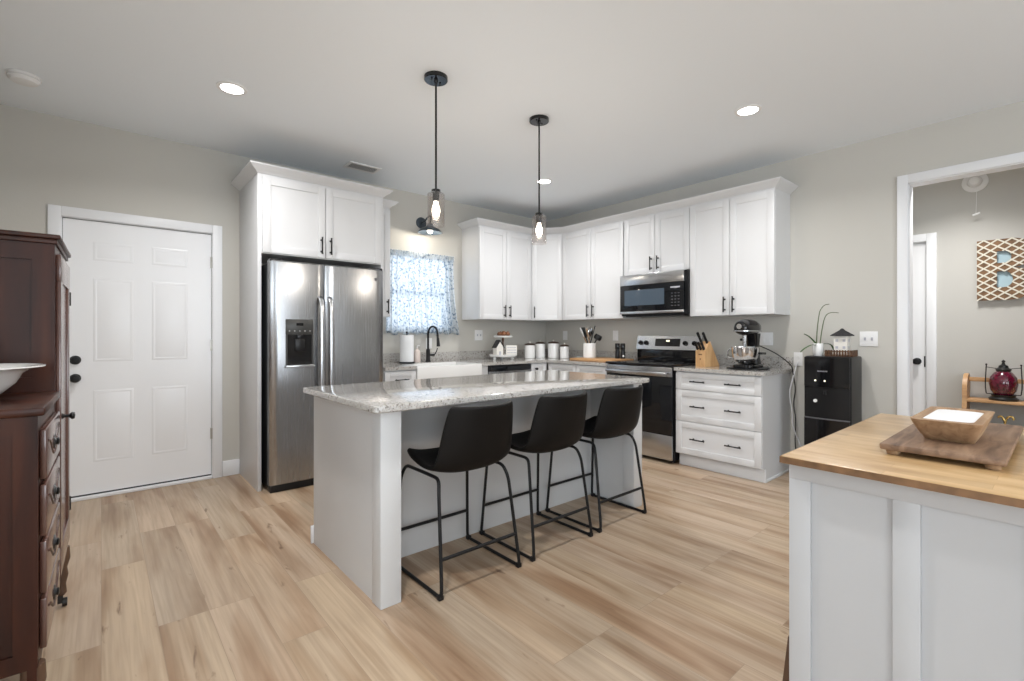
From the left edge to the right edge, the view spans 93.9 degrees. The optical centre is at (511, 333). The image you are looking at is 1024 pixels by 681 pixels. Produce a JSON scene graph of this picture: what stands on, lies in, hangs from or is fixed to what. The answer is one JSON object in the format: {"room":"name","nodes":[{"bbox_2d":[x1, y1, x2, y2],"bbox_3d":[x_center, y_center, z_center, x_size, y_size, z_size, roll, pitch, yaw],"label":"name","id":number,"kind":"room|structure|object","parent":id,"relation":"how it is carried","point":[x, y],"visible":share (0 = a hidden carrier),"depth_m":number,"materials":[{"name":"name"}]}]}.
{"room":"kitchen","nodes":[
{"label":"kitchen","id":0,"kind":"room"},
{"bbox_2d":[0,104,545,460],"bbox_3d":[-2.363,-0.168,4.206,10.100,2.744,0.140,0,0,-41],"label":"wall","id":1,"kind":"structure","parent":0,"point":[45,159],"depth_m":3.85,"materials":[{"name":"grey paint"}]},
{"bbox_2d":[48,204,221,477],"bbox_3d":[-2.885,0.148,3.732,1.058,2.112,0.138,0,0,-41],"label":"door frame","id":2,"kind":"structure","parent":1,"relation":"attached to","point":[55,212],"depth_m":3.99,"materials":[{"name":"white wood"}]},
{"bbox_2d":[62,217,211,497],"bbox_3d":[-2.849,0.174,3.695,0.916,2.015,0.106,0,0,-41],"label":"door","id":3,"kind":"structure","parent":1,"relation":"in","point":[141,342],"depth_m":3.69,"materials":[{"name":"white paint"}]},
{"bbox_2d":[222,459,239,476],"bbox_3d":[-2.396,1.139,4.075,0.128,0.130,0.014,0,0,-41],"label":"baseboard","id":4,"kind":"structure","parent":1,"relation":"attached to","point":[229,467],"depth_m":4.07,"materials":[{"name":"white"}]},
{"bbox_2d":[383,207,389,316],"bbox_3d":[-1.359,-0.700,4.721,0.190,1.063,0.386,0,0,-41],"label":"upper cabinet","id":5,"kind":"object","parent":1,"relation":"attached to","point":[386,211],"visible":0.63,"depth_m":4.64,"materials":[{"name":"white wood"}]},
{"bbox_2d":[383,199,398,207],"bbox_3d":[-1.315,-1.263,4.754,0.207,0.062,0.392,0,0,-41],"label":"crown molding","id":6,"kind":"structure","parent":1,"relation":"attached to","point":[387,203],"depth_m":4.63,"materials":[{"name":"white wood"}]},
{"bbox_2d":[386,249,459,334],"bbox_3d":[-0.964,-0.438,5.260,0.925,0.899,0.085,0,0,-41],"label":"window curtain","id":7,"kind":"object","parent":1,"relation":"hanging from","point":[422,296],"visible":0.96,"depth_m":5.21,"materials":[{"name":"fabric"}]},
{"bbox_2d":[416,215,441,234],"bbox_3d":[-0.911,-1.175,5.101,0.260,0.225,0.394,0,0,-41],"label":"wall sconce","id":8,"kind":"object","parent":1,"relation":"attached to","point":[429,229],"visible":1,"depth_m":5.13,"materials":[{"name":"black metal"}]},
{"bbox_2d":[426,338,431,348],"bbox_3d":[-0.927,0.104,5.342,0.075,0.118,0.008,0,0,-41],"label":"outlet","id":9,"kind":"object","parent":1,"relation":"attached to","point":[430,339],"visible":0.69,"depth_m":5.35,"materials":[{"name":"white plastic"}]},
{"bbox_2d":[475,330,482,339],"bbox_3d":[-0.401,0.014,5.790,0.115,0.125,0.016,0,0,-41],"label":"light switch","id":10,"kind":"object","parent":1,"relation":"attached to","point":[478,333],"visible":1,"depth_m":5.79,"materials":[{"name":"white plastic"}]},
{"bbox_2d":[462,225,530,320],"bbox_3d":[-0.161,-0.700,5.751,0.804,1.063,0.386,0,0,-41],"label":"upper cabinet","id":11,"kind":"object","parent":1,"relation":"attached to","point":[496,262],"visible":1,"depth_m":5.58,"materials":[{"name":"white wood"}]},
{"bbox_2d":[383,349,636,362],"bbox_3d":[-0.049,0.254,5.093,2.672,0.100,1.530,0,0,-41],"label":"backsplash","id":12,"kind":"structure","parent":1,"relation":"attached to","point":[457,355],"depth_m":5.62,"materials":[{"name":"stone"}]},
{"bbox_2d":[0,455,788,680],"bbox_3d":[0.329,1.254,1.074,10.100,0.100,8.400,0,0,-41],"label":"floor","id":13,"kind":"structure","parent":0,"point":[222,578],"depth_m":2.22,"materials":[{"name":"brown wood"}]},
{"bbox_2d":[0,229,74,680],"bbox_3d":[-1.830,0.422,1.617,0.516,1.564,1.061,0,0,-40],"label":"wooden hutch","id":14,"kind":"object","parent":13,"relation":"on","point":[35,294],"visible":1,"depth_m":1.54,"materials":[{"name":"brown wood"}]},
{"bbox_2d":[0,363,45,393],"bbox_3d":[-1.649,0.111,1.404,0.400,0.190,0.400,0,0,-41],"label":"basin","id":15,"kind":"object","parent":14,"relation":"on","point":[10,373],"visible":1,"depth_m":1.45,"materials":[{"name":"white ceramic"}]},
{"bbox_2d":[71,475,211,501],"bbox_3d":[-2.888,1.193,3.735,0.910,0.022,0.150,0,0,-41],"label":"threshold","id":16,"kind":"object","parent":13,"relation":"on","point":[94,496],"visible":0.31,"depth_m":3.66,"materials":[{"name":"white"}]},
{"bbox_2d":[231,160,392,491],"bbox_3d":[-1.736,-0.045,4.194,1.153,2.498,0.695,0,0,-41],"label":"surround","id":17,"kind":"object","parent":13,"relation":"on","point":[287,214],"visible":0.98,"depth_m":3.90,"materials":[{"name":"white wood"}]},
{"bbox_2d":[261,258,382,492],"bbox_3d":[-1.682,0.316,4.127,0.916,1.777,0.789,0,0,-41],"label":"refrigerator","id":18,"kind":"object","parent":13,"relation":"on","point":[322,325],"visible":0.77,"depth_m":3.75,"materials":[{"name":"grey metal"}]},
{"bbox_2d":[383,369,415,381],"bbox_3d":[-1.223,0.770,4.654,0.320,0.868,0.666,0,0,-41],"label":"base cabinet","id":19,"kind":"object","parent":13,"relation":"on","point":[397,375],"visible":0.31,"depth_m":4.42,"materials":[{"name":"white wood"}]},
{"bbox_2d":[383,349,636,370],"bbox_3d":[-0.049,0.270,5.093,2.672,0.131,1.530,0,0,-41],"label":"countertop","id":20,"kind":"structure","parent":19,"relation":"on","point":[391,361],"depth_m":5.48,"materials":[{"name":"grey stone"}]},
{"bbox_2d":[399,331,414,363],"bbox_3d":[-1.099,0.138,4.990,0.164,0.331,0.164,0,0,-41],"label":"paper towel holder","id":21,"kind":"object","parent":20,"relation":"on","point":[406,341],"visible":1,"depth_m":4.93,"materials":[{"name":"white paper"}]},
{"bbox_2d":[414,345,420,361],"bbox_3d":[-1.017,0.212,5.126,0.072,0.182,0.072,0,0,-41],"label":"soap bottle","id":22,"kind":"object","parent":20,"relation":"on","point":[417,354],"visible":0.95,"depth_m":5.10,"materials":[{"name":"beige plastic"}]},
{"bbox_2d":[425,326,439,361],"bbox_3d":[-0.836,0.106,5.184,0.128,0.395,0.224,0,0,-41],"label":"kitchen faucet","id":23,"kind":"object","parent":20,"relation":"on","point":[428,354],"visible":1,"depth_m":5.20,"materials":[{"name":"black metal"}]},
{"bbox_2d":[402,362,481,378],"bbox_3d":[-0.761,0.436,4.964,0.768,0.251,0.480,0,0,-41],"label":"farmhouse sink","id":24,"kind":"object","parent":20,"relation":"in","point":[438,369],"visible":0.29,"depth_m":4.81,"materials":[{"name":"white ceramic"}]},
{"bbox_2d":[489,336,516,359],"bbox_3d":[-0.108,0.162,5.710,0.332,0.283,0.332,0,0,-41],"label":"tiered tray","id":25,"kind":"object","parent":20,"relation":"on","point":[502,337],"visible":0.87,"depth_m":5.62,"materials":[{"name":"white wood"}]},
{"bbox_2d":[492,340,504,354],"bbox_3d":[-0.163,0.162,5.643,0.132,0.185,0.080,0,0,-40],"label":"house","id":26,"kind":"object","parent":25,"relation":"on","point":[497,347],"visible":0.88,"depth_m":5.62,"materials":[{"name":"white wood"}]},
{"bbox_2d":[493,336,511,337],"bbox_3d":[-0.108,0.031,5.710,0.232,0.021,0.232,0,0,-41],"label":"tray","id":27,"kind":"object","parent":25,"relation":"on","point":[493,336],"depth_m":5.61,"materials":[{"name":"white ceramic"}]},
{"bbox_2d":[489,354,516,356],"bbox_3d":[-0.108,0.255,5.710,0.332,0.027,0.332,0,0,-41],"label":"tray","id":28,"kind":"object","parent":25,"relation":"on","point":[491,355],"depth_m":5.58,"materials":[{"name":"white ceramic"}]},
{"bbox_2d":[506,345,516,354],"bbox_3d":[-0.006,0.195,5.685,0.130,0.120,0.041,0,0,0],"label":"block sign","id":29,"kind":"object","parent":25,"relation":"on","point":[510,349],"visible":0.94,"depth_m":5.67,"materials":[{"name":"white wood"}]},
{"bbox_2d":[524,342,534,358],"bbox_3d":[0.222,0.199,5.954,0.138,0.209,0.138,0,0,-41],"label":"canister","id":30,"kind":"object","parent":20,"relation":"on","point":[529,347],"visible":1,"depth_m":5.89,"materials":[{"name":"white ceramic"}]},
{"bbox_2d":[535,340,544,357],"bbox_3d":[0.362,0.192,6.114,0.130,0.224,0.130,0,0,-41],"label":"canister","id":31,"kind":"object","parent":20,"relation":"on","point":[539,346],"visible":1,"depth_m":6.06,"materials":[{"name":"white ceramic"}]},
{"bbox_2d":[548,340,558,357],"bbox_3d":[0.524,0.189,6.055,0.146,0.229,0.146,0,0,-41],"label":"canister","id":32,"kind":"object","parent":20,"relation":"on","point":[553,346],"visible":0.98,"depth_m":5.99,"materials":[{"name":"white ceramic"}]},
{"bbox_2d":[560,343,568,358],"bbox_3d":[0.648,0.206,5.911,0.116,0.194,0.116,0,0,-41],"label":"canister","id":33,"kind":"object","parent":20,"relation":"on","point":[564,349],"visible":1,"depth_m":5.86,"materials":[{"name":"white ceramic"}]},
{"bbox_2d":[570,357,633,361],"bbox_3d":[1.012,0.289,5.419,0.400,0.028,0.600,0,0,-41],"label":"wooden cutting board","id":34,"kind":"object","parent":20,"relation":"on","point":[597,359],"visible":0.66,"depth_m":5.33,"materials":[{"name":"brown wood"}]},
{"bbox_2d":[583,343,595,357],"bbox_3d":[0.901,0.190,5.548,0.148,0.170,0.148,0,0,-41],"label":"utensil crock","id":35,"kind":"object","parent":34,"relation":"on","point":[589,349],"visible":0.98,"depth_m":5.48,"materials":[{"name":"white ceramic"}]},
{"bbox_2d":[581,327,587,342],"bbox_3d":[0.875,0.092,5.542,0.124,0.340,0.084,0,0,-14],"label":"spatula","id":36,"kind":"object","parent":35,"relation":"in","point":[582,328],"visible":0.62,"depth_m":5.53,"materials":[{"name":"black plastic"}]},
{"bbox_2d":[588,328,592,340],"bbox_3d":[0.908,0.095,5.545,0.063,0.332,0.064,0,0,1],"label":"serving spoon","id":37,"kind":"object","parent":35,"relation":"in","point":[590,332],"visible":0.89,"depth_m":5.53,"materials":[{"name":"silver metal"}]},
{"bbox_2d":[594,334,601,342],"bbox_3d":[0.964,0.128,5.543,0.175,0.269,0.096,0,0,-26],"label":"ladle","id":38,"kind":"object","parent":35,"relation":"in","point":[598,337],"visible":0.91,"depth_m":5.52,"materials":[{"name":"black plastic"}]},
{"bbox_2d":[615,343,619,357],"bbox_3d":[1.191,0.190,5.395,0.054,0.170,0.054,0,0,-41],"label":"pepper mill","id":39,"kind":"object","parent":34,"relation":"on","point":[617,345],"visible":1,"depth_m":5.37,"materials":[{"name":"black plastic"}]},
{"bbox_2d":[620,343,624,358],"bbox_3d":[1.239,0.190,5.339,0.054,0.170,0.055,0,0,-41],"label":"pepper mill","id":40,"kind":"object","parent":34,"relation":"on","point":[622,345],"visible":1,"depth_m":5.32,"materials":[{"name":"black plastic"}]},
{"bbox_2d":[401,400,521,600],"bbox_3d":[-0.266,0.769,2.457,0.498,0.870,0.548,0,0,-41],"label":"counter stool","id":41,"kind":"object","parent":13,"relation":"on","point":[472,438],"visible":0.96,"depth_m":2.26,"materials":[{"name":"black leather"}]},
{"bbox_2d":[303,370,648,609],"bbox_3d":[-0.128,0.754,3.042,2.028,0.899,0.994,0,0,-41],"label":"kitchen island","id":42,"kind":"object","parent":13,"relation":"on","point":[364,433],"visible":0.9,"depth_m":2.63,"materials":[{"name":"white wood"}]},
{"bbox_2d":[482,366,487,374],"bbox_3d":[-0.492,0.770,5.319,0.091,0.868,0.609,0,0,-41],"label":"filler panel","id":43,"kind":"object","parent":13,"relation":"on","point":[484,368],"visible":0.07,"depth_m":5.09,"materials":[{"name":"white wood"}]},
{"bbox_2d":[488,363,531,373],"bbox_3d":[-0.180,0.766,5.499,0.608,0.855,0.646,0,0,-41],"label":"dishwasher","id":44,"kind":"object","parent":13,"relation":"on","point":[508,368],"visible":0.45,"depth_m":5.28,"materials":[{"name":"grey metal"}]},
{"bbox_2d":[479,391,592,561],"bbox_3d":[0.167,0.769,2.830,0.498,0.870,0.548,0,0,-41],"label":"counter stool","id":45,"kind":"object","parent":13,"relation":"on","point":[558,422],"visible":0.91,"depth_m":2.63,"materials":[{"name":"black leather"}]},
{"bbox_2d":[529,362,546,370],"bbox_3d":[0.131,0.770,5.818,0.270,0.868,0.666,0,0,-41],"label":"base cabinet","id":46,"kind":"object","parent":13,"relation":"on","point":[534,366],"visible":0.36,"depth_m":5.59,"materials":[{"name":"white wood"}]},
{"bbox_2d":[548,362,606,373],"bbox_3d":[0.926,0.770,5.514,0.646,0.868,0.900,0,0,-41],"label":"base cabinet","id":47,"kind":"object","parent":13,"relation":"on","point":[596,369],"visible":0.21,"depth_m":5.31,"materials":[{"name":"white wood"}]},
{"bbox_2d":[545,385,646,532],"bbox_3d":[0.590,0.769,3.198,0.498,0.870,0.548,0,0,-41],"label":"counter stool","id":48,"kind":"object","parent":13,"relation":"on","point":[618,414],"visible":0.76,"depth_m":2.99,"materials":[{"name":"black leather"}]},
{"bbox_2d":[605,336,704,462],"bbox_3d":[1.438,0.612,4.856,0.687,1.185,0.758,0,0,-41],"label":"electric range","id":49,"kind":"object","parent":13,"relation":"on","point":[657,356],"visible":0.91,"depth_m":4.58,"materials":[{"name":"black"}]},
{"bbox_2d":[606,359,695,366],"bbox_3d":[1.426,0.293,4.846,0.560,0.022,0.758,0,0,-41],"label":"cooktop","id":50,"kind":"object","parent":49,"relation":"in","point":[639,362],"depth_m":4.75,"materials":[{"name":"black glass"}]},
{"bbox_2d":[676,371,789,482],"bbox_3d":[1.973,0.770,4.296,0.646,0.868,0.767,0,0,-41],"label":"base cabinet","id":51,"kind":"object","parent":13,"relation":"on","point":[736,425],"visible":0.97,"depth_m":4.06,"materials":[{"name":"white wood"}]},
{"bbox_2d":[674,355,793,375],"bbox_3d":[1.982,0.270,4.294,0.634,0.131,0.785,0,0,-41],"label":"countertop","id":52,"kind":"structure","parent":51,"relation":"on","point":[777,365],"depth_m":4.24,"materials":[{"name":"grey stone"}]},
{"bbox_2d":[696,341,718,366],"bbox_3d":[1.826,0.186,4.466,0.186,0.235,0.110,0,0,-27],"label":"knife block","id":53,"kind":"object","parent":52,"relation":"on","point":[707,357],"visible":0.98,"depth_m":4.41,"materials":[{"name":"brown wood"}]},
{"bbox_2d":[702,332,707,343],"bbox_3d":[1.780,0.035,4.407,0.074,0.109,0.019,0,0,-27],"label":"kitchen knife","id":54,"kind":"object","parent":53,"relation":"on","point":[703,333],"visible":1,"depth_m":4.40,"materials":[{"name":"black plastic"}]},
{"bbox_2d":[726,366,769,369],"bbox_3d":[2.055,0.297,4.160,0.344,0.012,0.344,0,0,-41],"label":"round tray","id":55,"kind":"object","parent":52,"relation":"on","point":[729,367],"visible":0.66,"depth_m":4.03,"materials":[{"name":"black metal"}]},
{"bbox_2d":[727,319,765,367],"bbox_3d":[2.039,0.082,4.171,0.340,0.418,0.274,0,0,-41],"label":"stand mixer","id":56,"kind":"object","parent":55,"relation":"on","point":[748,356],"visible":1,"depth_m":4.08,"materials":[{"name":"black metal"}]},
{"bbox_2d":[727,346,765,363],"bbox_3d":[2.009,0.183,4.145,0.259,0.147,0.274,0,0,-41],"label":"bowl","id":57,"kind":"object","parent":56,"relation":"on","point":[741,354],"depth_m":4.05,"materials":[{"name":"silver metal"}]},
{"bbox_2d":[760,346,795,448],"bbox_3d":[2.337,0.633,4.191,0.479,1.127,0.069,0,0,31],"label":"power cord","id":58,"kind":"object","parent":56,"relation":"hanging from","point":[760,346],"visible":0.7,"depth_m":4.14,"materials":[{"name":"black plastic"}]},
{"bbox_2d":[783,636,788,680],"bbox_3d":[0.821,1.004,1.356,0.243,0.400,0.069,0,0,-41],"label":"step stool","id":59,"kind":"object","parent":13,"relation":"on","point":[786,666],"visible":0.18,"depth_m":1.27,"materials":[{"name":"brown wood"}]},
{"bbox_2d":[804,355,861,444],"bbox_3d":[2.563,0.690,3.823,0.329,1.028,0.320,0,0,-41],"label":"water cooler","id":60,"kind":"object","parent":13,"relation":"on","point":[832,384],"visible":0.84,"depth_m":3.71,"materials":[{"name":"black plastic"}]},
{"bbox_2d":[800,304,837,355],"bbox_3d":[2.451,-0.033,3.857,0.335,0.417,0.132,0,0,-3],"label":"potted orchid","id":61,"kind":"object","parent":60,"relation":"on","point":[817,348],"visible":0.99,"depth_m":3.82,"materials":[{"name":"white ceramic"}]},
{"bbox_2d":[824,350,857,356],"bbox_3d":[2.590,0.150,3.762,0.147,0.050,0.186,0,0,-41],"label":"tray","id":62,"kind":"object","parent":60,"relation":"on","point":[853,353],"visible":1,"depth_m":3.71,"materials":[{"name":"wood"}]},
{"bbox_2d":[830,328,853,355],"bbox_3d":[2.603,0.062,3.768,0.152,0.214,0.152,0,0,-18],"label":"house","id":63,"kind":"object","parent":62,"relation":"in","point":[842,338],"visible":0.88,"depth_m":3.74,"materials":[{"name":"white"}]},
{"bbox_2d":[779,413,1023,680],"bbox_3d":[1.617,0.751,0.805,0.968,0.905,1.814,0,0,-41],"label":"kitchen island","id":64,"kind":"object","parent":13,"relation":"on","point":[905,566],"visible":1,"depth_m":1.04,"materials":[{"name":"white wood"}]},
{"bbox_2d":[879,423,1022,469],"bbox_3d":[1.211,0.284,1.299,0.590,0.028,0.222,0,0,-41],"label":"serving board","id":65,"kind":"object","parent":64,"relation":"on","point":[994,449],"visible":0.74,"depth_m":1.16,"materials":[{"name":"brown wood"}]},
{"bbox_2d":[910,406,994,443],"bbox_3d":[1.172,0.242,1.267,0.320,0.056,0.134,0,0,-41],"label":"dough bowl","id":66,"kind":"object","parent":65,"relation":"on","point":[959,425],"visible":1,"depth_m":1.20,"materials":[{"name":"brown wood"}]},
{"bbox_2d":[962,373,1023,427],"bbox_3d":[4.183,0.771,3.751,0.235,0.865,0.935,0,0,-41],"label":"wooden rack","id":67,"kind":"object","parent":13,"relation":"on","point":[966,399],"visible":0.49,"depth_m":4.03,"materials":[{"name":"brown wood"}]},
{"bbox_2d":[967,397,1023,405],"bbox_3d":[4.194,0.557,3.761,0.205,0.023,0.875,0,0,-41],"label":"shelf","id":68,"kind":"object","parent":67,"relation":"attached to","point":[969,399],"depth_m":3.92,"materials":[{"name":"brown wood"}]},
{"bbox_2d":[985,360,1022,401],"bbox_3d":[4.037,0.378,3.925,0.180,0.335,0.180,0,0,-2],"label":"glass lantern","id":69,"kind":"object","parent":67,"relation":"on","point":[1003,384],"visible":1,"depth_m":3.88,"materials":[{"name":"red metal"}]},
{"bbox_2d":[989,371,1018,394],"bbox_3d":[4.037,0.403,3.925,0.174,0.195,0.174,0,0,-41],"label":"jar","id":70,"kind":"object","parent":69,"relation":"on","point":[1000,382],"depth_m":3.87,"materials":[{"name":"red glass"}]},
{"bbox_2d":[0,0,1023,220],"bbox_3d":[0.329,-1.590,1.074,10.100,0.100,8.400,0,0,-41],"label":"ceiling","id":71,"kind":"structure","parent":0,"point":[639,98],"depth_m":2.87,"materials":[{"name":"white paint"}]},
{"bbox_2d":[5,69,41,86],"bbox_3d":[-2.912,-1.518,2.850,0.156,0.042,0.156,0,0,-41],"label":"smoke detector","id":72,"kind":"object","parent":71,"relation":"attached to","point":[23,78],"visible":1,"depth_m":2.82,"materials":[{"name":"white plastic"}]},
{"bbox_2d":[216,81,247,94],"bbox_3d":[-1.753,-1.536,2.991,0.170,0.008,0.170,0,0,-41],"label":"recessed light","id":73,"kind":"object","parent":71,"relation":"in","point":[228,87],"visible":1,"depth_m":2.98,"materials":[{"name":"white plastic"}]},
{"bbox_2d":[220,84,243,93],"bbox_3d":[-1.753,-1.536,2.991,0.126,0.006,0.126,0,0,-41],"label":"diffuser","id":74,"kind":"object","parent":73,"relation":"attached to","point":[227,88],"depth_m":2.99,"materials":[{"name":"white"}]},
{"bbox_2d":[343,161,381,173],"bbox_3d":[-1.383,-1.535,4.416,0.300,0.010,0.180,0,0,-41],"label":"ceiling vent","id":75,"kind":"object","parent":71,"relation":"in","point":[351,165],"visible":1,"depth_m":4.41,"materials":[{"name":"grey metal"}]},
{"bbox_2d":[424,71,447,216],"bbox_3d":[-0.456,-1.093,2.863,0.140,0.895,0.140,0,0,-41],"label":"pendant light","id":76,"kind":"object","parent":71,"relation":"hanging from","point":[433,78],"visible":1,"depth_m":2.85,"materials":[{"name":"black metal"}]},
{"bbox_2d":[431,188,440,201],"bbox_3d":[-0.456,-0.831,2.863,0.056,0.071,0.056,0,0,-41],"label":"socket","id":77,"kind":"object","parent":76,"relation":"attached to","point":[435,191],"depth_m":2.85,"materials":[{"name":"black metal"}]},
{"bbox_2d":[529,114,548,235],"bbox_3d":[0.194,-1.093,3.422,0.140,0.895,0.140,0,0,-41],"label":"pendant light","id":78,"kind":"object","parent":71,"relation":"hanging from","point":[538,120],"visible":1,"depth_m":3.42,"materials":[{"name":"black metal"}]},
{"bbox_2d":[535,212,542,222],"bbox_3d":[0.194,-0.831,3.422,0.056,0.071,0.056,0,0,-41],"label":"socket","id":79,"kind":"object","parent":78,"relation":"attached to","point":[538,215],"depth_m":3.40,"materials":[{"name":"black metal"}]},
{"bbox_2d":[536,178,551,183],"bbox_3d":[0.322,-1.536,4.810,0.170,0.008,0.170,0,0,-41],"label":"recessed light","id":80,"kind":"object","parent":71,"relation":"in","point":[542,180],"visible":0.84,"depth_m":4.80,"materials":[{"name":"white"}]},
{"bbox_2d":[734,104,761,115],"bbox_3d":[1.622,-1.536,3.286,0.170,0.008,0.170,0,0,-41],"label":"recessed light","id":81,"kind":"object","parent":71,"relation":"in","point":[751,109],"visible":1,"depth_m":3.28,"materials":[{"name":"white"}]},
{"bbox_2d":[738,107,757,114],"bbox_3d":[1.622,-1.536,3.286,0.126,0.006,0.126,0,0,-41],"label":"diffuser","id":82,"kind":"object","parent":81,"relation":"attached to","point":[742,110],"depth_m":3.28,"materials":[{"name":"white"}]},
{"bbox_2d":[546,101,1023,450],"bbox_3d":[3.203,-0.168,3.453,0.120,2.744,8.260,0,0,-41],"label":"wall","id":83,"kind":"structure","parent":0,"point":[843,206],"depth_m":3.93,"materials":[{"name":"grey paint"}]},
{"bbox_2d":[528,234,570,321],"bbox_3d":[0.443,-0.700,6.110,0.601,1.063,0.630,0,0,-41],"label":"upper cabinet","id":84,"kind":"object","parent":83,"relation":"attached to","point":[546,249],"visible":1,"depth_m":5.87,"materials":[{"name":"white wood"}]},
{"bbox_2d":[563,331,566,339],"bbox_3d":[0.697,0.019,6.269,0.008,0.118,0.075,0,0,-41],"label":"outlet","id":85,"kind":"object","parent":83,"relation":"attached to","point":[564,332],"visible":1,"depth_m":6.27,"materials":[{"name":"white plastic"}]},
{"bbox_2d":[562,220,641,320],"bbox_3d":[1.022,-0.700,5.601,0.386,1.063,0.899,0,0,-41],"label":"upper cabinet","id":86,"kind":"object","parent":83,"relation":"attached to","point":[593,257],"visible":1,"depth_m":5.48,"materials":[{"name":"white wood"}]},
{"bbox_2d":[613,331,617,340],"bbox_3d":[1.225,0.019,5.655,0.008,0.118,0.075,0,0,-41],"label":"outlet","id":87,"kind":"object","parent":83,"relation":"attached to","point":[615,333],"visible":1,"depth_m":5.65,"materials":[{"name":"white plastic"}]},
{"bbox_2d":[624,206,690,275],"bbox_3d":[1.567,-0.926,4.967,0.386,0.610,0.769,0,0,-41],"label":"upper cabinet","id":88,"kind":"object","parent":83,"relation":"attached to","point":[657,242],"visible":0.84,"depth_m":4.83,"materials":[{"name":"white wood"}]},
{"bbox_2d":[620,269,689,317],"bbox_3d":[1.558,-0.398,4.960,0.408,0.438,0.766,0,0,-41],"label":"microwave","id":89,"kind":"object","parent":88,"relation":"attached to","point":[667,293],"visible":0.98,"depth_m":4.79,"materials":[{"name":"black"}]},
{"bbox_2d":[690,187,789,316],"bbox_3d":[2.066,-0.700,4.387,0.386,1.063,0.760,0,0,-41],"label":"upper cabinet","id":90,"kind":"object","parent":83,"relation":"attached to","point":[740,244],"visible":1,"depth_m":4.22,"materials":[{"name":"white wood"}]},
{"bbox_2d":[457,176,797,233],"bbox_3d":[1.038,-1.263,5.087,3.438,0.062,0.969,0,0,28],"label":"crown molding","id":91,"kind":"structure","parent":90,"relation":"on","point":[781,183],"depth_m":4.86,"materials":[{"name":"white wood"}]},
{"bbox_2d":[716,355,792,368],"bbox_3d":[2.214,0.254,4.494,0.021,0.100,0.780,0,0,-41],"label":"backsplash","id":92,"kind":"structure","parent":83,"relation":"attached to","point":[767,361],"depth_m":4.34,"materials":[{"name":"stone"}]},
{"bbox_2d":[760,332,772,344],"bbox_3d":[2.326,0.044,4.374,0.008,0.118,0.115,0,0,-41],"label":"outlet","id":93,"kind":"object","parent":83,"relation":"attached to","point":[766,338],"visible":0.94,"depth_m":4.37,"materials":[{"name":"white plastic"}]},
{"bbox_2d":[789,362,801,446],"bbox_3d":[2.497,0.719,4.126,0.177,0.956,0.073,0,0,31],"label":"power cord","id":94,"kind":"object","parent":83,"relation":"attached to","point":[797,362],"visible":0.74,"depth_m":4.14,"materials":[{"name":"white plastic"}]},
{"bbox_2d":[794,352,802,365],"bbox_3d":[2.498,0.219,4.173,0.008,0.118,0.070,0,0,-41],"label":"outlet","id":95,"kind":"object","parent":83,"relation":"attached to","point":[798,356],"visible":1,"depth_m":4.17,"materials":[{"name":"white plastic"}]},
{"bbox_2d":[860,331,877,345],"bbox_3d":[2.826,0.039,3.788,0.016,0.118,0.118,0,0,-41],"label":"light switch","id":96,"kind":"object","parent":83,"relation":"attached to","point":[867,338],"visible":1,"depth_m":3.78,"materials":[{"name":"white plastic"}]},
{"bbox_2d":[897,152,1023,415],"bbox_3d":[3.454,0.002,3.147,0.138,2.405,1.430,0,0,-41],"label":"door frame","id":97,"kind":"structure","parent":83,"relation":"attached to","point":[905,183],"depth_m":3.60,"materials":[{"name":"white wood"}]},
{"bbox_2d":[913,167,1023,426],"bbox_3d":[4.039,-0.168,4.237,0.150,2.744,8.160,0,0,-41],"label":"wall","id":98,"kind":"structure","parent":0,"point":[972,333],"depth_m":4.17,"materials":[{"name":"grey paint"}]},
{"bbox_2d":[913,243,925,415],"bbox_3d":[3.545,0.176,4.696,0.101,2.035,0.790,0,0,-41],"label":"door","id":99,"kind":"structure","parent":98,"relation":"in","point":[919,250],"depth_m":4.44,"materials":[{"name":"white paint"}]},
{"bbox_2d":[913,232,936,408],"bbox_3d":[3.571,0.141,4.722,0.108,2.125,0.955,0,0,-41],"label":"door frame","id":100,"kind":"structure","parent":98,"relation":"attached to","point":[930,239],"depth_m":4.35,"materials":[{"name":"white wood"}]},
{"bbox_2d":[961,174,988,215],"bbox_3d":[3.990,-1.207,4.123,0.072,0.388,0.170,0,0,-41],"label":"wall light","id":101,"kind":"object","parent":98,"relation":"attached to","point":[975,183],"visible":0.89,"depth_m":4.11,"materials":[{"name":"white plastic"}]},
{"bbox_2d":[967,176,982,187],"bbox_3d":[3.982,-1.316,4.116,0.050,0.100,0.100,0,0,-41],"label":"bulb","id":102,"kind":"object","parent":101,"relation":"attached to","point":[975,181],"depth_m":4.10,"materials":[{"name":"white plastic"}]},
{"bbox_2d":[976,237,1023,300],"bbox_3d":[4.123,-0.541,3.993,0.040,0.520,0.346,0,0,-41],"label":"letter sign","id":103,"kind":"object","parent":98,"relation":"attached to","point":[999,276],"visible":1,"depth_m":4.01,"materials":[{"name":"brown wood"}]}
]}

